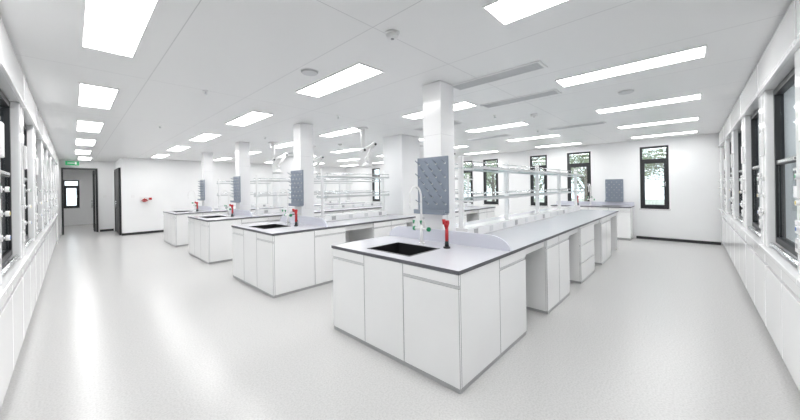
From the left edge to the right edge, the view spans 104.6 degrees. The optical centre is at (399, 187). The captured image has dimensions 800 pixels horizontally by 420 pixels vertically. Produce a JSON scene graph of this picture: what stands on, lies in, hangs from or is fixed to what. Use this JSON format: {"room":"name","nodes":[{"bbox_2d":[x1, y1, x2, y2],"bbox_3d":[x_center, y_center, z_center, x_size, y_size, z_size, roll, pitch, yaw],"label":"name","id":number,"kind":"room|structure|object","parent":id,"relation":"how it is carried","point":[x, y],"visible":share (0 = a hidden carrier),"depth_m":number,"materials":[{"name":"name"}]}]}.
{"room":"laboratory","nodes":[
{"label":"laboratory","id":0,"kind":"room"},
{"bbox_2d":[56,157,59,243],"bbox_3d":[-6.060,0.258,4.590,17.880,2.700,0.990,-1,0,43],"label":"wall","id":1,"kind":"structure","parent":0,"point":[57,166],"depth_m":10.03,"materials":[{"name":"paint"}]},
{"bbox_2d":[63,170,95,225],"bbox_3d":[-12.305,0.358,12.892,6.700,2.700,8.150,-1,0,43],"label":"wall","id":2,"kind":"structure","parent":0,"point":[84,214],"depth_m":14.65,"materials":[{"name":"paint"}]},
{"bbox_2d":[63,180,79,208],"bbox_3d":[-15.324,0.321,14.414,0.140,1.330,0.560,-1,0,43],"label":"window","id":3,"kind":"structure","parent":2,"relation":"in","point":[64,186],"depth_m":14.40,"materials":[{"name":"metal"}]},
{"bbox_2d":[59,160,114,234],"bbox_3d":[-11.705,0.348,11.720,0.120,2.700,1.630,-1,0,43],"label":"wall","id":4,"kind":"structure","parent":0,"point":[106,206],"depth_m":11.91,"materials":[{"name":"paint"}]},
{"bbox_2d":[61,168,98,234],"bbox_3d":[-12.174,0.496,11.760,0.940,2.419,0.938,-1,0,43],"label":"door frame","id":5,"kind":"structure","parent":4,"relation":"in","point":[94,173],"depth_m":11.75,"materials":[{"name":"black metal"}]},
{"bbox_2d":[100,229,121,235],"bbox_3d":[-10.533,1.640,11.250,2.215,0.080,0.390,-1,0,41],"label":"baseboard","id":6,"kind":"structure","parent":4,"relation":"attached to","point":[102,230],"depth_m":11.95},
{"bbox_2d":[115,158,346,232],"bbox_3d":[-7.124,0.275,14.883,2.200,2.700,9.540,-1,0,43],"label":"wall","id":7,"kind":"structure","parent":0,"point":[168,183],"depth_m":11.68,"materials":[{"name":"paint"}]},
{"bbox_2d":[114,168,121,234],"bbox_3d":[-10.377,0.497,11.333,1.660,2.360,0.090,-1,0,43],"label":"door","id":8,"kind":"structure","parent":7,"relation":"in","point":[117,172],"depth_m":11.19,"materials":[{"name":"metal"}]},
{"bbox_2d":[122,230,163,235],"bbox_3d":[-6.310,1.572,14.111,0.015,0.080,9.535,-1,0,43],"label":"baseboard","id":9,"kind":"structure","parent":7,"relation":"attached to","point":[155,231],"depth_m":11.04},
{"bbox_2d":[140,197,151,201],"bbox_3d":[-9.070,0.421,11.057,0.220,0.170,0.340,-1,0,43],"label":"emergency eyewash","id":10,"kind":"object","parent":7,"relation":"attached to","point":[142,199],"visible":1,"depth_m":11.04,"materials":[{"name":"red plastic"}]},
{"bbox_2d":[272,156,293,207],"bbox_3d":[-4.244,0.229,11.380,0.640,2.699,0.640,-1,0,43],"label":"structural column","id":11,"kind":"structure","parent":0,"point":[287,165],"depth_m":11.12,"materials":[{"name":"paint"}]},
{"bbox_2d":[0,0,792,166],"bbox_3d":[-4.469,-1.178,9.563,22.800,0.120,14.200,-1,0,43],"label":"ceiling","id":12,"kind":"structure","parent":0,"point":[248,56],"depth_m":3.06,"materials":[{"name":"white paint"}]},
{"bbox_2d":[65,160,78,164],"bbox_3d":[-11.796,-0.900,11.120,0.030,0.200,0.370,-1,0,43],"label":"exit sign","id":13,"kind":"object","parent":12,"relation":"attached to","point":[67,162],"visible":0.93,"depth_m":11.10,"materials":[{"name":"green plastic"}]},
{"bbox_2d":[75,150,91,153],"bbox_3d":[-9.284,-1.035,9.050,1.224,0.012,0.324,-1,0,43],"label":"ceiling light panel","id":14,"kind":"object","parent":12,"relation":"attached to","point":[76,151],"depth_m":8.91,"materials":[{"name":"white plastic"}]},
{"bbox_2d":[78,157,91,159],"bbox_3d":[-10.937,-1.008,10.721,1.224,0.012,0.324,-1,0,43],"label":"ceiling light panel","id":15,"kind":"object","parent":12,"relation":"attached to","point":[79,158],"depth_m":10.72,"materials":[{"name":"white plastic"}]},
{"bbox_2d":[75,138,95,145],"bbox_3d":[-7.430,-1.064,7.299,1.224,0.012,0.324,-1,0,43],"label":"ceiling light panel","id":16,"kind":"object","parent":12,"relation":"in","point":[88,142],"depth_m":7.28,"materials":[{"name":"white plastic"}]},
{"bbox_2d":[76,120,103,132],"bbox_3d":[-5.612,-1.093,5.583,1.224,0.012,0.324,-1,0,43],"label":"ceiling light panel","id":17,"kind":"object","parent":12,"relation":"in","point":[86,126],"depth_m":5.53,"materials":[{"name":"white plastic"}]},
{"bbox_2d":[78,82,118,108],"bbox_3d":[-3.794,-1.122,3.867,1.224,0.012,0.324,-1,0,43],"label":"ceiling light panel","id":18,"kind":"object","parent":12,"relation":"in","point":[89,95],"depth_m":3.78,"materials":[{"name":"white plastic"}]},
{"bbox_2d":[81,0,159,57],"bbox_3d":[-2.013,-1.151,2.185,1.224,0.012,0.324,-1,0,43],"label":"ceiling light panel","id":19,"kind":"object","parent":12,"relation":"in","point":[118,27],"depth_m":2.17,"materials":[{"name":"white plastic"}]},
{"bbox_2d":[152,154,168,157],"bbox_3d":[-8.041,-1.054,10.366,1.224,0.012,0.324,-1,0,43],"label":"ceiling light panel","id":20,"kind":"object","parent":12,"relation":"attached to","point":[158,155],"depth_m":10.33,"materials":[{"name":"white plastic"}]},
{"bbox_2d":[167,146,189,150],"bbox_3d":[-6.187,-1.084,8.615,1.224,0.012,0.324,-1,0,43],"label":"ceiling light panel","id":21,"kind":"object","parent":12,"relation":"attached to","point":[176,148],"depth_m":8.58,"materials":[{"name":"white plastic"}]},
{"bbox_2d":[189,133,220,141],"bbox_3d":[-4.370,-1.113,6.899,1.224,0.012,0.324,-1,0,43],"label":"ceiling light panel","id":22,"kind":"object","parent":12,"relation":"in","point":[203,137],"depth_m":6.86,"materials":[{"name":"white plastic"}]},
{"bbox_2d":[215,158,231,160],"bbox_3d":[-6.744,-1.075,11.740,1.224,0.012,0.324,-1,0,43],"label":"ceiling light panel","id":23,"kind":"object","parent":12,"relation":"attached to","point":[220,159],"depth_m":11.81,"materials":[{"name":"white plastic"}]},
{"bbox_2d":[225,111,273,125],"bbox_3d":[-2.552,-1.142,5.183,1.224,0.012,0.324,-1,0,43],"label":"ceiling light panel","id":24,"kind":"object","parent":12,"relation":"in","point":[251,117],"depth_m":5.11,"materials":[{"name":"white plastic"}]},
{"bbox_2d":[268,142,287,173],"bbox_3d":[-3.113,-0.749,7.962,0.300,0.780,0.542,-1,0,43],"label":"fume extraction arm","id":25,"kind":"object","parent":12,"relation":"hanging from","point":[282,157],"visible":1,"depth_m":7.88},
{"bbox_2d":[270,142,292,147],"bbox_3d":[-3.072,-1.134,8.274,1.224,0.012,0.324,-1,0,43],"label":"ceiling light panel","id":26,"kind":"object","parent":12,"relation":"attached to","point":[287,144],"depth_m":8.31,"materials":[{"name":"white plastic"}]},
{"bbox_2d":[300,68,318,75],"bbox_3d":[-0.915,-1.165,3.129,0.180,0.020,0.180,-1,0,43],"label":"ceiling speaker","id":27,"kind":"object","parent":12,"relation":"in","point":[305,71],"depth_m":3.10},
{"bbox_2d":[313,146,323,174],"bbox_3d":[-2.358,-0.761,8.762,0.300,0.780,0.542,-1,0,43],"label":"fume extraction arm","id":28,"kind":"object","parent":12,"relation":"hanging from","point":[320,158],"visible":0.69,"depth_m":8.74},
{"bbox_2d":[295,62,383,97],"bbox_3d":[-0.720,-1.172,3.453,1.224,0.012,0.324,-1,0,43],"label":"ceiling light panel","id":29,"kind":"object","parent":12,"relation":"in","point":[358,72],"depth_m":3.37,"materials":[{"name":"white plastic"}]},
{"bbox_2d":[318,127,360,136],"bbox_3d":[-1.255,-1.163,6.557,1.224,0.012,0.324,-1,0,43],"label":"ceiling light panel","id":30,"kind":"object","parent":12,"relation":"in","point":[349,130],"depth_m":6.53,"materials":[{"name":"white plastic"}]},
{"bbox_2d":[332,148,359,152],"bbox_3d":[-1.713,-1.156,9.713,1.224,0.012,0.324,-1,0,43],"label":"ceiling light panel","id":31,"kind":"object","parent":12,"relation":"attached to","point":[353,149],"depth_m":9.66,"materials":[{"name":"white plastic"}]},
{"bbox_2d":[357,127,376,167],"bbox_3d":[-0.637,-0.789,6.243,0.300,0.780,0.542,-1,0,43],"label":"fume extraction arm","id":32,"kind":"object","parent":12,"relation":"hanging from","point":[372,145],"visible":1,"depth_m":6.12},
{"bbox_2d":[385,29,398,40],"bbox_3d":[-0.059,-1.163,2.376,0.110,0.050,0.110,-1,0,43],"label":"smoke detector","id":33,"kind":"object","parent":12,"relation":"attached to","point":[392,34],"visible":1,"depth_m":2.34,"materials":[{"name":"white plastic"}]},
{"bbox_2d":[413,121,462,130],"bbox_3d":[0.727,-1.194,6.034,1.030,0.014,0.230,-1,0,43],"label":"ceiling vent","id":34,"kind":"object","parent":12,"relation":"in","point":[455,122],"visible":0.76,"depth_m":5.86,"materials":[{"name":"white plastic"}]},
{"bbox_2d":[401,101,476,118],"bbox_3d":[0.578,-1.192,4.828,1.224,0.012,0.324,-1,0,43],"label":"ceiling light panel","id":35,"kind":"object","parent":12,"relation":"in","point":[465,104],"depth_m":4.67,"materials":[{"name":"white plastic"}]},
{"bbox_2d":[465,151,498,154],"bbox_3d":[2.850,-1.229,10.906,1.224,0.012,0.324,-1,0,43],"label":"ceiling light panel","id":36,"kind":"object","parent":12,"relation":"in","point":[485,151],"depth_m":10.84,"materials":[{"name":"white plastic"}]},
{"bbox_2d":[468,134,510,140],"bbox_3d":[2.168,-1.217,7.561,1.030,0.014,0.230,-1,0,43],"label":"ceiling vent","id":37,"kind":"object","parent":12,"relation":"in","point":[505,135],"visible":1,"depth_m":7.50,"materials":[{"name":"white plastic"}]},
{"bbox_2d":[465,121,528,132],"bbox_3d":[1.937,-1.214,6.267,1.224,0.012,0.324,-1,0,43],"label":"ceiling light panel","id":38,"kind":"object","parent":12,"relation":"in","point":[517,123],"depth_m":6.24,"materials":[{"name":"white plastic"}]},
{"bbox_2d":[452,60,547,90],"bbox_3d":[1.030,-1.199,3.369,1.030,0.014,0.230,-1,0,43],"label":"ceiling vent","id":39,"kind":"object","parent":12,"relation":"in","point":[536,65],"visible":0.91,"depth_m":3.29,"materials":[{"name":"white plastic"}]},
{"bbox_2d":[480,89,561,107],"bbox_3d":[1.627,-1.208,4.249,1.030,0.014,0.230,-1,0,43],"label":"ceiling vent","id":40,"kind":"object","parent":12,"relation":"in","point":[553,91],"visible":1,"depth_m":4.18,"materials":[{"name":"white plastic"}]},
{"bbox_2d":[482,0,569,25],"bbox_3d":[1.098,-1.201,1.737,1.224,0.012,0.324,-1,0,43],"label":"ceiling light panel","id":41,"kind":"object","parent":12,"relation":"attached to","point":[506,12],"depth_m":2.06,"materials":[{"name":"white plastic"}]},
{"bbox_2d":[506,134,560,141],"bbox_3d":[3.309,-1.236,7.722,1.224,0.012,0.324,-1,0,43],"label":"ceiling light panel","id":42,"kind":"object","parent":12,"relation":"in","point":[552,135],"depth_m":7.65,"materials":[{"name":"white plastic"}]},
{"bbox_2d":[535,142,581,147],"bbox_3d":[4.682,-1.258,9.176,1.224,0.012,0.324,-1,0,43],"label":"ceiling light panel","id":43,"kind":"object","parent":12,"relation":"in","point":[575,142],"depth_m":9.07,"materials":[{"name":"white plastic"}]},
{"bbox_2d":[547,121,605,130],"bbox_3d":[3.550,-1.239,6.257,1.030,0.014,0.230,-1,0,43],"label":"ceiling vent","id":44,"kind":"object","parent":12,"relation":"in","point":[601,122],"visible":1,"depth_m":6.19,"materials":[{"name":"white plastic"}]},
{"bbox_2d":[618,89,634,94],"bbox_3d":[2.908,-1.226,3.975,0.180,0.020,0.180,-1,0,43],"label":"ceiling speaker","id":45,"kind":"object","parent":12,"relation":"attached to","point":[623,92],"depth_m":3.95},
{"bbox_2d":[555,44,706,86],"bbox_3d":[2.308,-1.220,3.194,1.224,0.012,0.324,-1,0,43],"label":"ceiling light panel","id":46,"kind":"object","parent":12,"relation":"attached to","point":[693,53],"depth_m":3.11,"materials":[{"name":"white plastic"}]},
{"bbox_2d":[595,93,701,113],"bbox_3d":[3.667,-1.242,4.634,1.224,0.012,0.324,-1,0,43],"label":"ceiling light panel","id":47,"kind":"object","parent":12,"relation":"in","point":[694,96],"depth_m":4.57,"materials":[{"name":"white plastic"}]},
{"bbox_2d":[617,117,698,128],"bbox_3d":[5.040,-1.264,6.088,1.224,0.012,0.324,-1,0,43],"label":"ceiling light panel","id":48,"kind":"object","parent":12,"relation":"in","point":[692,118],"depth_m":6.02,"materials":[{"name":"white plastic"}]},
{"bbox_2d":[631,130,697,138],"bbox_3d":[6.413,-1.286,7.542,1.224,0.012,0.324,-1,0,43],"label":"ceiling light panel","id":49,"kind":"object","parent":12,"relation":"in","point":[695,131],"depth_m":7.49,"materials":[{"name":"white plastic"}]},
{"bbox_2d":[0,224,799,419],"bbox_3d":[-4.423,1.642,9.563,22.800,0.120,14.200,-1,0,43],"label":"floor","id":50,"kind":"structure","parent":0,"point":[138,326],"depth_m":2.80,"materials":[{"name":"plastic"}]},
{"bbox_2d":[0,56,5,302],"bbox_3d":[-2.278,0.200,1.153,1.494,2.695,0.885,-1,0,43],"label":"fume hood","id":51,"kind":"object","parent":50,"relation":"on","point":[2,292],"visible":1,"depth_m":1.93,"materials":[{"name":"white metal"}]},
{"bbox_2d":[0,18,28,409],"bbox_3d":[-3.369,0.217,2.183,1.494,2.695,0.885,-1,0,43],"label":"fume hood","id":52,"kind":"object","parent":50,"relation":"on","point":[13,190],"visible":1,"depth_m":2.68,"materials":[{"name":"white metal"}]},
{"bbox_2d":[21,76,39,337],"bbox_3d":[-4.459,0.235,3.212,1.494,2.695,0.885,-1,0,43],"label":"fume hood","id":53,"kind":"object","parent":50,"relation":"on","point":[29,120],"visible":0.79,"depth_m":3.70,"materials":[{"name":"white metal"}]},
{"bbox_2d":[34,105,46,301],"bbox_3d":[-5.550,0.252,4.242,1.494,2.695,0.885,-1,0,43],"label":"fume hood","id":54,"kind":"object","parent":50,"relation":"on","point":[39,133],"visible":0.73,"depth_m":4.74,"materials":[{"name":"white metal"}]},
{"bbox_2d":[42,124,50,277],"bbox_3d":[-6.641,0.270,5.271,1.494,2.695,0.885,-1,0,43],"label":"fume hood","id":55,"kind":"object","parent":50,"relation":"on","point":[45,145],"visible":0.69,"depth_m":5.84,"materials":[{"name":"white metal"}]},
{"bbox_2d":[47,136,53,262],"bbox_3d":[-7.731,0.287,6.301,1.494,2.695,0.885,-1,0,43],"label":"fume hood","id":56,"kind":"object","parent":50,"relation":"on","point":[50,155],"visible":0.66,"depth_m":6.86,"materials":[{"name":"white metal"}]},
{"bbox_2d":[51,144,56,253],"bbox_3d":[-8.822,0.305,7.331,1.494,2.695,0.885,-1,0,43],"label":"fume hood","id":57,"kind":"object","parent":50,"relation":"on","point":[54,217],"visible":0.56,"depth_m":7.94,"materials":[{"name":"white metal"}]},
{"bbox_2d":[54,151,57,244],"bbox_3d":[-9.912,0.322,8.361,1.494,2.695,0.885,-1,0,43],"label":"fume hood","id":58,"kind":"object","parent":50,"relation":"on","point":[55,162],"visible":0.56,"depth_m":8.97,"materials":[{"name":"white metal"}]},
{"bbox_2d":[163,206,282,246],"bbox_3d":[-5.605,1.083,9.996,1.600,1.035,3.050,-1,0,43],"label":"bench","id":59,"kind":"object","parent":50,"relation":"on","point":[175,222],"visible":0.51,"depth_m":8.69,"materials":[{"name":"white laminate"}]},
{"bbox_2d":[188,190,195,210],"bbox_3d":[-6.325,0.397,9.406,0.220,0.631,0.225,-1,0,43],"label":"gooseneck faucet","id":60,"kind":"object","parent":59,"relation":"on","point":[190,190],"visible":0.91,"depth_m":9.44,"materials":[{"name":"white metal"}]},
{"bbox_2d":[201,152,213,209],"bbox_3d":[-6.086,-0.191,9.771,0.280,1.798,0.280,-1,0,43],"label":"column","id":61,"kind":"structure","parent":59,"relation":"on","point":[206,158],"depth_m":9.68,"materials":[{"name":"white paint"}]},
{"bbox_2d":[197,180,204,200],"bbox_3d":[-6.200,0.081,9.631,0.430,0.642,0.102,-1,0,43],"label":"drying rack","id":62,"kind":"object","parent":61,"relation":"attached to","point":[202,182],"visible":1,"depth_m":9.59,"materials":[{"name":"plastic"}]},
{"bbox_2d":[217,179,270,209],"bbox_3d":[-5.224,0.205,10.414,0.366,0.980,1.600,-1,0,43],"label":"shelf","id":63,"kind":"object","parent":59,"relation":"on","point":[218,181],"visible":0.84,"depth_m":10.34,"materials":[{"name":"white metal"}]},
{"bbox_2d":[188,205,381,263],"bbox_3d":[-2.208,1.029,9.298,1.600,1.035,6.700,-1,0,43],"label":"bench","id":64,"kind":"object","parent":50,"relation":"on","point":[209,236],"visible":0.43,"depth_m":6.74,"materials":[{"name":"white laminate"}]},
{"bbox_2d":[220,189,230,215],"bbox_3d":[-4.180,0.362,7.381,0.220,0.631,0.225,-1,0,43],"label":"gooseneck faucet","id":65,"kind":"object","parent":64,"relation":"on","point":[228,208],"visible":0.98,"depth_m":7.42,"materials":[{"name":"white metal"}]},
{"bbox_2d":[229,204,233,216],"bbox_3d":[-3.901,0.529,7.162,0.098,0.291,0.070,-1,0,-25],"label":"station","id":66,"kind":"object","parent":64,"relation":"on","point":[232,212],"visible":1,"depth_m":7.15,"materials":[{"name":"red plastic"}]},
{"bbox_2d":[235,142,250,210],"bbox_3d":[-3.941,-0.225,7.746,0.280,1.798,0.280,-1,0,43],"label":"column","id":67,"kind":"structure","parent":64,"relation":"on","point":[242,149],"depth_m":7.66,"materials":[{"name":"white paint"}]},
{"bbox_2d":[230,176,240,202],"bbox_3d":[-4.055,0.047,7.606,0.430,0.642,0.102,-1,0,43],"label":"drying rack","id":68,"kind":"object","parent":67,"relation":"attached to","point":[236,187],"visible":1,"depth_m":7.58,"materials":[{"name":"plastic"}]},
{"bbox_2d":[253,175,381,213],"bbox_3d":[-1.878,0.151,9.662,0.366,0.980,5.100,-1,0,43],"label":"shelf","id":69,"kind":"object","parent":64,"relation":"on","point":[257,210],"visible":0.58,"depth_m":9.15,"materials":[{"name":"white metal"}]},
{"bbox_2d":[231,214,415,297],"bbox_3d":[-1.294,1.014,5.926,1.600,1.035,3.050,-1,0,43],"label":"bench","id":70,"kind":"object","parent":50,"relation":"on","point":[276,259],"visible":0.82,"depth_m":4.79,"materials":[{"name":"white laminate"}]},
{"bbox_2d":[277,188,291,224],"bbox_3d":[-2.013,0.328,5.335,0.220,0.631,0.225,-1,0,43],"label":"gooseneck faucet","id":71,"kind":"object","parent":70,"relation":"on","point":[287,211],"visible":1,"depth_m":5.38,"materials":[{"name":"white metal"}]},
{"bbox_2d":[292,209,297,225],"bbox_3d":[-1.734,0.494,5.117,0.098,0.291,0.070,-1,0,-25],"label":"station","id":72,"kind":"object","parent":70,"relation":"on","point":[295,211],"visible":0.99,"depth_m":5.10,"materials":[{"name":"red plastic"}]},
{"bbox_2d":[293,123,313,216],"bbox_3d":[-1.774,-0.260,5.700,0.280,1.798,0.280,-1,0,43],"label":"column","id":73,"kind":"structure","parent":70,"relation":"on","point":[302,132],"depth_m":5.61,"materials":[{"name":"white paint"}]},
{"bbox_2d":[287,170,303,206],"bbox_3d":[-1.889,0.012,5.560,0.430,0.642,0.102,-1,0,43],"label":"drying rack","id":74,"kind":"object","parent":73,"relation":"attached to","point":[297,182],"visible":0.99,"depth_m":5.54,"materials":[{"name":"plastic"}]},
{"bbox_2d":[316,169,389,221],"bbox_3d":[-0.913,0.136,6.344,0.366,0.980,1.600,-1,0,43],"label":"shelf","id":75,"kind":"object","parent":70,"relation":"on","point":[343,216],"visible":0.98,"depth_m":6.16,"materials":[{"name":"white metal"}]},
{"bbox_2d":[314,202,364,205],"bbox_3d":[-3.041,1.110,12.712,1.600,0.900,2.850,-1,0,43],"label":"bench","id":76,"kind":"object","parent":50,"relation":"on","point":[346,202],"visible":0.06,"depth_m":12.55,"materials":[{"name":"white laminate"}]},
{"bbox_2d":[314,180,351,203],"bbox_3d":[-3.052,0.170,12.716,0.366,0.980,2.500,-1,0,43],"label":"shelf","id":77,"kind":"object","parent":76,"relation":"on","point":[325,183],"visible":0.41,"depth_m":12.84,"materials":[{"name":"white metal"}]},
{"bbox_2d":[422,206,495,227],"bbox_3d":[1.271,1.041,8.642,1.600,0.900,2.850,-1,0,43],"label":"bench","id":78,"kind":"object","parent":50,"relation":"on","point":[471,213],"visible":0.18,"depth_m":8.53,"materials":[{"name":"white laminate"}]},
{"bbox_2d":[455,174,473,207],"bbox_3d":[1.260,0.101,8.645,0.366,0.980,2.500,-1,0,43],"label":"shelf","id":79,"kind":"object","parent":78,"relation":"on","point":[467,204],"visible":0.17,"depth_m":9.34,"materials":[{"name":"white metal"}]},
{"bbox_2d":[331,208,618,393],"bbox_3d":[2.148,0.959,5.213,1.600,1.035,6.700,-1,0,43],"label":"bench","id":80,"kind":"object","parent":50,"relation":"on","point":[447,316],"visible":0.91,"depth_m":2.85,"materials":[{"name":"white laminate"}]},
{"bbox_2d":[409,185,430,243],"bbox_3d":[0.176,0.293,3.296,0.220,0.631,0.225,-1,0,43],"label":"gooseneck faucet","id":81,"kind":"object","parent":80,"relation":"on","point":[417,227],"visible":1,"depth_m":3.34,"materials":[{"name":"white metal"}]},
{"bbox_2d":[423,80,455,230],"bbox_3d":[0.458,-0.295,3.620,0.280,1.798,0.280,-1,0,43],"label":"column","id":82,"kind":"structure","parent":80,"relation":"on","point":[438,104],"depth_m":3.53,"materials":[{"name":"white paint"}]},
{"bbox_2d":[414,156,448,214],"bbox_3d":[0.344,-0.024,3.480,0.430,0.642,0.102,-1,0,43],"label":"drying rack","id":83,"kind":"object","parent":82,"relation":"attached to","point":[433,172],"visible":0.97,"depth_m":3.47,"materials":[{"name":"plastic"}]},
{"bbox_2d":[442,219,449,248],"bbox_3d":[0.455,0.460,3.077,0.098,0.291,0.070,-1,0,-25],"label":"station","id":84,"kind":"object","parent":80,"relation":"on","point":[445,222],"visible":1,"depth_m":3.07,"materials":[{"name":"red plastic"}]},
{"bbox_2d":[455,156,583,233],"bbox_3d":[2.477,0.081,5.577,0.366,0.980,5.100,-1,0,43],"label":"shelf","id":85,"kind":"object","parent":80,"relation":"on","point":[507,222],"visible":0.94,"depth_m":4.64,"materials":[{"name":"white metal"}]},
{"bbox_2d":[551,201,633,240],"bbox_3d":[5.570,0.922,9.031,2.000,1.000,0.600,-1,0,43],"label":"bench","id":86,"kind":"object","parent":50,"relation":"on","point":[625,214],"visible":0.36,"depth_m":8.38,"materials":[{"name":"white laminate"}]},
{"bbox_2d":[586,184,594,204],"bbox_3d":[5.625,0.203,9.160,0.220,0.631,0.225,-1,0,43],"label":"gooseneck faucet","id":87,"kind":"object","parent":86,"relation":"on","point":[590,199],"visible":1,"depth_m":9.20,"materials":[{"name":"white metal"}]},
{"bbox_2d":[718,127,727,249],"bbox_3d":[7.416,0.045,6.547,0.885,2.695,1.494,-1,0,43],"label":"fume hood","id":88,"kind":"object","parent":50,"relation":"on","point":[722,209],"visible":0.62,"depth_m":7.15,"materials":[{"name":"white metal"}]},
{"bbox_2d":[723,114,735,265],"bbox_3d":[6.386,0.061,5.456,0.885,2.695,1.494,-1,0,43],"label":"fume hood","id":89,"kind":"object","parent":50,"relation":"on","point":[726,127],"visible":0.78,"depth_m":6.02,"materials":[{"name":"white metal"}]},
{"bbox_2d":[729,96,747,286],"bbox_3d":[5.357,0.078,4.365,0.885,2.695,1.494,-1,0,43],"label":"fume hood","id":90,"kind":"object","parent":50,"relation":"on","point":[736,124],"visible":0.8,"depth_m":4.90,"materials":[{"name":"white metal"}]},
{"bbox_2d":[739,64,767,325],"bbox_3d":[4.327,0.094,3.274,0.885,2.695,1.494,-1,0,43],"label":"fume hood","id":91,"kind":"object","parent":50,"relation":"on","point":[751,109],"visible":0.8,"depth_m":3.73,"materials":[{"name":"white metal"}]},
{"bbox_2d":[756,0,799,391],"bbox_3d":[3.298,0.111,2.183,0.885,2.695,1.494,-1,0,43],"label":"fume hood","id":92,"kind":"object","parent":50,"relation":"on","point":[779,64],"visible":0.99,"depth_m":2.72,"materials":[{"name":"white metal"}]},
{"bbox_2d":[793,0,799,286],"bbox_3d":[2.268,0.127,1.093,0.885,2.695,1.494,-1,0,43],"label":"fume hood","id":93,"kind":"object","parent":50,"relation":"on","point":[796,43],"visible":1,"depth_m":1.87,"materials":[{"name":"white metal"}]},
{"bbox_2d":[383,134,419,226],"bbox_3d":[0.046,0.161,7.330,0.640,2.699,0.640,-1,0,43],"label":"structural column","id":94,"kind":"structure","parent":0,"point":[400,152],"depth_m":7.09,"materials":[{"name":"paint"}]},
{"bbox_2d":[346,133,723,244],"bbox_3d":[2.725,0.117,12.316,15.950,2.700,0.250,-1,0,43],"label":"wall","id":95,"kind":"structure","parent":0,"point":[694,213],"depth_m":8.51,"materials":[{"name":"paint"}]},
{"bbox_2d":[372,168,379,201],"bbox_3d":[-1.210,-0.125,15.910,0.640,1.710,0.140,-1,0,43],"label":"window","id":96,"kind":"structure","parent":95,"relation":"in","point":[373,175],"depth_m":15.95,"materials":[{"name":"metal"}]},
{"bbox_2d":[464,161,473,204],"bbox_3d":[2.643,-0.186,12.272,0.640,1.710,0.140,-1,0,43],"label":"window","id":97,"kind":"structure","parent":95,"relation":"in","point":[470,172],"depth_m":12.08,"materials":[{"name":"metal"}]},
{"bbox_2d":[483,159,498,204],"bbox_3d":[3.407,-0.199,11.551,0.640,1.710,0.140,-1,0,43],"label":"window","id":98,"kind":"structure","parent":95,"relation":"in","point":[486,202],"depth_m":11.59,"materials":[{"name":"metal"}]},
{"bbox_2d":[530,155,547,206],"bbox_3d":[4.661,-0.219,10.367,0.590,1.710,0.140,-1,0,43],"label":"window","id":99,"kind":"structure","parent":95,"relation":"in","point":[545,203],"depth_m":10.32,"materials":[{"name":"metal"}]},
{"bbox_2d":[567,151,590,200],"bbox_3d":[5.533,-0.233,9.543,0.690,1.710,0.140,-1,0,43],"label":"window","id":100,"kind":"structure","parent":95,"relation":"in","point":[588,165],"depth_m":9.52,"materials":[{"name":"metal"}]},
{"bbox_2d":[605,179,623,201],"bbox_3d":[6.127,0.084,8.848,0.430,0.642,0.102,-1,0,43],"label":"drying rack","id":101,"kind":"object","parent":95,"relation":"attached to","point":[613,187],"visible":1,"depth_m":8.86,"materials":[{"name":"plastic"}]},
{"bbox_2d":[640,145,669,209],"bbox_3d":[6.838,-0.253,8.311,0.640,1.710,0.140,-1,0,43],"label":"window","id":102,"kind":"structure","parent":95,"relation":"in","point":[665,161],"depth_m":8.27,"materials":[{"name":"metal"}]},
{"bbox_2d":[636,236,720,244],"bbox_3d":[2.346,1.439,12.512,14.800,0.070,0.015,-1,0,43],"label":"baseboard","id":103,"kind":"structure","parent":95,"relation":"attached to","point":[638,237],"depth_m":7.93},
{"label":"outside","id":104,"kind":"structure","parent":0,"visible":0},
{"bbox_2d":[464,198,663,204],"bbox_3d":[13.795,1.641,25.509,55.000,0.100,34.000,-1,0,43],"label":"ground","id":105,"kind":"structure","parent":104,"point":[647,201],"depth_m":32.62,"materials":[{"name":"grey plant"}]},
{"bbox_2d":[464,160,496,200],"bbox_3d":[6.191,-0.763,20.162,3.792,5.150,4.320,-1,0,-43],"label":"tree","id":106,"kind":"object","parent":105,"relation":"on","point":[492,185],"visible":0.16,"depth_m":20.28,"materials":[{"name":"green plant"}]},
{"bbox_2d":[464,162,496,192],"bbox_3d":[6.136,-0.762,25.664,4.320,5.150,3.792,-1,0,-17],"label":"tree","id":107,"kind":"object","parent":105,"relation":"on","point":[470,162],"visible":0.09,"depth_m":25.50,"materials":[{"name":"green plant"}]},
{"bbox_2d":[533,157,545,200],"bbox_3d":[7.145,-0.778,16.367,3.792,5.150,4.320,-1,0,31],"label":"tree","id":108,"kind":"object","parent":105,"relation":"on","point":[536,159],"visible":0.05,"depth_m":15.87,"materials":[{"name":"green plant"}]},
{"bbox_2d":[541,153,588,200],"bbox_3d":[9.357,-0.814,15.188,4.320,5.150,3.792,-1,0,29],"label":"tree","id":109,"kind":"object","parent":105,"relation":"on","point":[584,157],"visible":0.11,"depth_m":15.25,"materials":[{"name":"green plant"}]},
{"bbox_2d":[575,149,659,187],"bbox_3d":[11.202,-0.843,16.741,4.320,5.150,3.792,-1,0,-22],"label":"tree","id":110,"kind":"object","parent":105,"relation":"on","point":[642,149],"visible":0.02,"depth_m":16.30,"materials":[{"name":"green plant"}]},
{"bbox_2d":[642,147,665,194],"bbox_3d":[11.567,-0.849,12.878,3.792,5.150,4.320,-1,0,27],"label":"tree","id":111,"kind":"object","parent":105,"relation":"on","point":[656,155],"visible":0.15,"depth_m":13.68,"materials":[{"name":"green plant"}]}
]}

